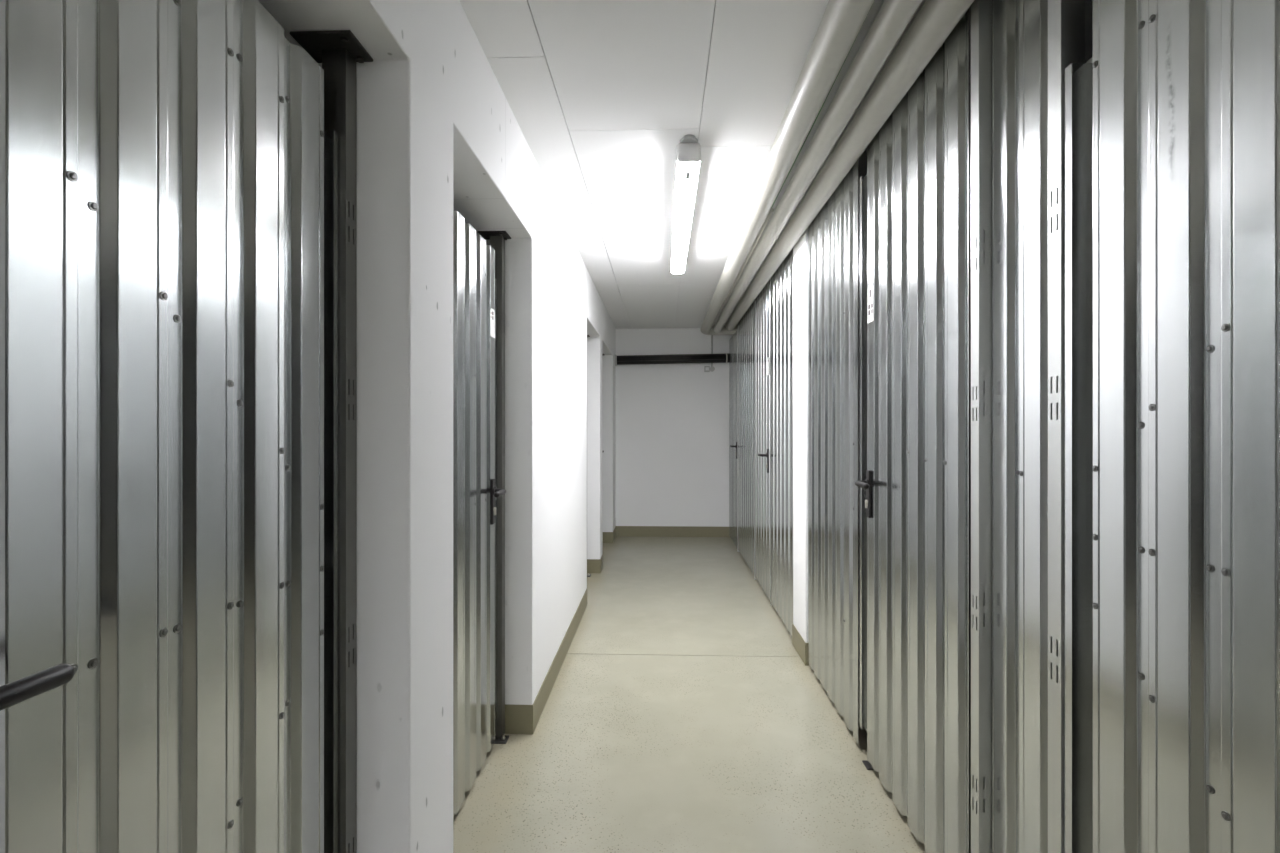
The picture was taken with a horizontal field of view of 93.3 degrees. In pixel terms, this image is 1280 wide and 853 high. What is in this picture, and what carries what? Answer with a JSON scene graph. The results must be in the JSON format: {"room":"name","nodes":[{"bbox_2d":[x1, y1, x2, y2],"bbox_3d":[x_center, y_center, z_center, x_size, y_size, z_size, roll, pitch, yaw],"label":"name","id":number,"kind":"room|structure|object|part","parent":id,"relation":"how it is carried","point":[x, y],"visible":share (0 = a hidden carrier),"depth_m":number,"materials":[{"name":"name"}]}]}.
{"room":"storage unit corridor","nodes":[
{"label":"storage unit corridor","id":0,"kind":"room"},
{"bbox_2d":[258,0,615,852],"bbox_3d":[-0.687,0.070,-0.741,0.250,2.400,15.470,0,0,2],"label":"wall","id":1,"kind":"structure","parent":0,"point":[438,134],"depth_m":1.45,"materials":[{"name":"white paint"}]},
{"bbox_2d":[505,526,615,733],"bbox_3d":[-0.620,1.210,-0.743,0.124,0.120,15.470,0,0,2],"label":"baseboard","id":2,"kind":"structure","parent":1,"relation":"attached to","point":[519,719],"depth_m":2.83,"materials":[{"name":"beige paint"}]},
{"bbox_2d":[616,328,732,526],"bbox_3d":[0.356,0.070,7.037,4.000,2.400,0.150,0,0,2],"label":"wall","id":3,"kind":"structure","parent":0,"point":[672,420],"depth_m":6.96,"materials":[{"name":"white paint"}]},
{"bbox_2d":[615,353,729,365],"bbox_3d":[0.366,-0.759,6.871,1.304,0.142,0.136,0,0,2],"label":"beam","id":4,"kind":"structure","parent":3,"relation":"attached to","point":[677,358],"depth_m":6.83,"materials":[{"name":"black metal"}]},
{"bbox_2d":[616,526,729,536],"bbox_3d":[0.381,1.210,6.959,1.325,0.120,0.004,0,0,2],"label":"baseboard","id":5,"kind":"structure","parent":3,"relation":"attached to","point":[624,531],"depth_m":6.96,"materials":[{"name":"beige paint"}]},
{"bbox_2d":[704,366,709,371],"bbox_3d":[0.770,-0.660,6.934,0.062,0.070,0.026,0,0,2],"label":"wall sensor","id":6,"kind":"object","parent":3,"relation":"attached to","point":[706,368],"visible":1,"depth_m":6.92,"materials":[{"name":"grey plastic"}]},
{"bbox_2d":[711,335,712,365],"bbox_3d":[0.827,-0.910,6.933,0.019,0.440,0.019,0,0,2],"label":"conduit","id":7,"kind":"object","parent":3,"relation":"attached to","point":[711,335],"visible":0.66,"depth_m":6.93,"materials":[{"name":"grey plastic"}]},
{"bbox_2d":[453,536,924,852],"bbox_3d":[0.075,1.345,-0.693,4.000,0.150,15.620,0,0,2],"label":"floor","id":8,"kind":"structure","parent":0,"point":[681,713],"depth_m":2.40,"materials":[{"name":"beige concrete"}]},
{"bbox_2d":[0,0,372,852],"bbox_3d":[-0.637,0.245,0.855,0.135,2.050,0.862,0,0,2],"label":"partition","id":9,"kind":"object","parent":8,"relation":"on","point":[178,177],"visible":1,"depth_m":0.83,"materials":[{"name":"metal"}]},
{"bbox_3d":[-0.595,0.252,0.552,0.056,0.022,0.140,0,0,23],"label":"lever","id":10,"kind":"part","parent":9,"relation":"part of","materials":[{"name":"black plastic"}]},
{"bbox_3d":[-0.629,-0.777,1.238,0.123,0.006,0.096,0,0,2],"label":"plate","id":11,"kind":"part","parent":9,"relation":"part of","materials":[{"name":"metal"}]},
{"bbox_3d":[-0.627,0.248,1.262,0.050,2.044,0.043,0,0,2],"label":"post","id":12,"kind":"part","parent":9,"relation":"part of","materials":[{"name":"metal"}]},
{"bbox_2d":[453,210,510,814],"bbox_3d":[-0.593,0.245,2.061,0.135,2.050,0.877,0,0,2],"label":"partition","id":13,"kind":"object","parent":8,"relation":"on","point":[479,491],"visible":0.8,"depth_m":2.19,"materials":[{"name":"metal"}]},
{"bbox_3d":[-0.571,0.291,2.344,0.009,0.176,0.036,0,0,2],"label":"handle plate","id":14,"kind":"part","parent":13,"relation":"part of","materials":[{"name":"black plastic"}]},
{"bbox_3d":[-0.590,-0.777,2.454,0.113,0.006,0.092,0,0,2],"label":"plate","id":15,"kind":"part","parent":13,"relation":"part of","materials":[{"name":"metal"}]},
{"bbox_3d":[-0.583,0.248,2.475,0.050,2.044,0.044,0,0,2],"label":"post","id":16,"kind":"part","parent":13,"relation":"part of","materials":[{"name":"metal"}]},
{"bbox_3d":[-0.532,0.252,2.293,0.056,0.022,0.140,0,0,-19],"label":"lever","id":17,"kind":"part","parent":13,"relation":"part of","materials":[{"name":"black plastic"}]},
{"bbox_3d":[-0.583,1.267,2.446,0.096,0.006,0.057,0,0,2],"label":"foot plate","id":18,"kind":"part","parent":13,"relation":"part of","materials":[{"name":"metal"}]},
{"bbox_2d":[729,331,736,546],"bbox_3d":[0.986,0.129,6.543,0.075,2.242,0.740,0,0,2],"label":"partition","id":19,"kind":"object","parent":8,"relation":"on","point":[733,340],"visible":0.98,"depth_m":6.52,"materials":[{"name":"silver metal"}]},
{"bbox_2d":[737,248,792,636],"bbox_3d":[0.944,0.084,4.849,0.114,2.372,2.631,0,0,2],"label":"partition","id":20,"kind":"object","parent":8,"relation":"on","point":[765,331],"visible":0.83,"depth_m":4.41,"materials":[{"name":"metal"}]},
{"bbox_3d":[1.017,0.084,6.144,0.050,2.372,0.038,0,0,2],"label":"post","id":21,"kind":"part","parent":20,"relation":"part of","materials":[{"name":"metal"}]},
{"bbox_3d":[0.981,0.074,5.580,0.015,2.352,1.075,0,0,2],"label":"panel","id":22,"kind":"part","parent":20,"relation":"part of","materials":[{"name":"silver metal"}]},
{"bbox_3d":[0.976,0.084,5.020,0.050,2.372,0.032,0,0,2],"label":"post","id":23,"kind":"part","parent":20,"relation":"part of","materials":[{"name":"metal"}]},
{"bbox_3d":[0.948,0.084,4.669,0.015,2.332,0.660,0,0,2],"label":"door","id":24,"kind":"part","parent":20,"relation":"part of","materials":[{"name":"silver metal"}]},
{"bbox_3d":[0.925,0.248,4.374,0.009,0.176,0.036,0,0,2],"label":"handle plate","id":25,"kind":"part","parent":20,"relation":"part of","materials":[{"name":"black plastic"}]},
{"bbox_3d":[0.957,0.084,4.312,0.050,2.372,0.037,0,0,2],"label":"post","id":26,"kind":"part","parent":20,"relation":"part of","materials":[{"name":"metal"}]},
{"bbox_3d":[0.920,0.074,3.911,0.015,2.352,0.753,0,0,2],"label":"panel","id":27,"kind":"part","parent":20,"relation":"part of","materials":[{"name":"silver metal"}]},
{"bbox_2d":[793,214,859,665],"bbox_3d":[1.030,0.070,3.365,0.286,2.400,0.310,0,0,2],"label":"wall pier","id":28,"kind":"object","parent":8,"relation":"on","point":[800,250],"visible":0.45,"depth_m":3.31,"materials":[{"name":"white paint"}]},
{"bbox_2d":[792,623,808,665],"bbox_3d":[0.913,1.210,3.369,0.060,0.120,0.318,0,0,2],"label":"baseboard","id":29,"kind":"structure","parent":28,"relation":"attached to","point":[798,642],"depth_m":3.32,"materials":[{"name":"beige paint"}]},
{"bbox_2d":[808,0,991,852],"bbox_3d":[0.851,0.084,2.339,0.110,2.372,1.739,0,0,2],"label":"partition","id":30,"kind":"object","parent":8,"relation":"on","point":[925,483],"visible":0.86,"depth_m":1.83,"materials":[{"name":"metal"}]},
{"bbox_3d":[0.880,0.074,2.791,0.015,2.352,0.833,0,0,2],"label":"panel","id":31,"kind":"part","parent":30,"relation":"part of","materials":[{"name":"silver metal"}]},
{"bbox_3d":[0.805,0.210,2.192,0.056,0.022,0.140,0,0,23],"label":"lever","id":32,"kind":"part","parent":30,"relation":"part of","materials":[{"name":"black plastic"}]},
{"bbox_3d":[0.872,1.267,2.260,0.062,0.006,0.056,0,0,2],"label":"foot plate","id":33,"kind":"part","parent":30,"relation":"part of","materials":[{"name":"metal"}]},
{"bbox_3d":[0.848,0.250,2.241,0.009,0.176,0.036,0,0,2],"label":"handle plate","id":34,"kind":"part","parent":30,"relation":"part of","materials":[{"name":"black plastic"}]},
{"bbox_3d":[0.847,0.074,1.894,0.015,2.352,0.752,0,0,2],"label":"door","id":35,"kind":"part","parent":30,"relation":"part of","materials":[{"name":"silver metal"}]},
{"bbox_3d":[0.847,0.084,1.488,0.045,2.372,0.038,0,0,2],"label":"post","id":36,"kind":"part","parent":30,"relation":"part of","materials":[{"name":"metal"}]},
{"bbox_2d":[992,0,1279,852],"bbox_3d":[0.823,0.084,0.851,0.049,2.372,1.231,0,0,2],"label":"partition","id":37,"kind":"object","parent":8,"relation":"on","point":[1136,184],"visible":1,"depth_m":1.00,"materials":[{"name":"metal"}]},
{"bbox_3d":[0.857,0.074,1.338,0.015,2.352,0.256,0,0,2],"label":"panel","id":38,"kind":"part","parent":37,"relation":"part of","materials":[{"name":"silver metal"}]},
{"bbox_3d":[0.836,0.084,1.186,0.045,2.372,0.040,0,0,2],"label":"post","id":39,"kind":"part","parent":37,"relation":"part of","materials":[{"name":"metal"}]},
{"bbox_3d":[0.802,0.110,0.661,0.015,2.280,0.850,0,0,2],"label":"door","id":40,"kind":"part","parent":37,"relation":"part of","materials":[{"name":"silver metal"}]},
{"bbox_2d":[460,0,1092,328],"bbox_3d":[0.075,-1.205,-0.693,4.000,0.150,15.620,0,0,2],"label":"ceiling","id":41,"kind":"structure","parent":0,"point":[602,95],"depth_m":2.16,"materials":[{"name":"white paint"}]},
{"bbox_2d":[670,134,700,273],"bbox_3d":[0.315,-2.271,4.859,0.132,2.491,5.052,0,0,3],"label":"ceiling lamp","id":42,"kind":"object","parent":41,"relation":"attached to","point":[688,151],"visible":0.93,"depth_m":2.72,"materials":[{"name":"white plastic"}]},
{"bbox_2d":[701,0,874,334],"bbox_3d":[1.221,-1.058,-0.931,1.672,0.104,15.207,0,0,2],"label":"pipe","id":43,"kind":"object","parent":41,"relation":"attached to","point":[841,22],"visible":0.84,"depth_m":2.00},
{"bbox_2d":[712,208,773,326],"bbox_3d":[0.700,-1.048,4.603,0.021,0.021,3.350,0,0,2],"label":"conduit","id":44,"kind":"object","parent":43,"relation":"attached to","point":[771,211],"visible":0.89,"depth_m":3.73,"materials":[{"name":"grey plastic"}]},
{"bbox_2d":[713,0,922,333],"bbox_3d":[1.283,-1.040,-0.999,1.543,0.082,15.076,0,0,2],"label":"pipe","id":45,"kind":"object","parent":41,"relation":"attached to","point":[893,17],"visible":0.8,"depth_m":1.98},
{"bbox_2d":[771,13,868,207],"bbox_3d":[0.471,-1.113,-2.159,0.023,0.019,12.680,0,0,2],"label":"cable","id":46,"kind":"object","parent":41,"relation":"attached to","point":[868,13],"visible":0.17,"depth_m":2.22,"materials":[{"name":"grey plastic"}]},
{"bbox_2d":[725,0,973,331],"bbox_3d":[1.338,-1.055,-1.054,1.429,0.100,14.970,0,0,2],"label":"pipe","id":47,"kind":"object","parent":41,"relation":"attached to","point":[935,20],"visible":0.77,"depth_m":2.00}
]}

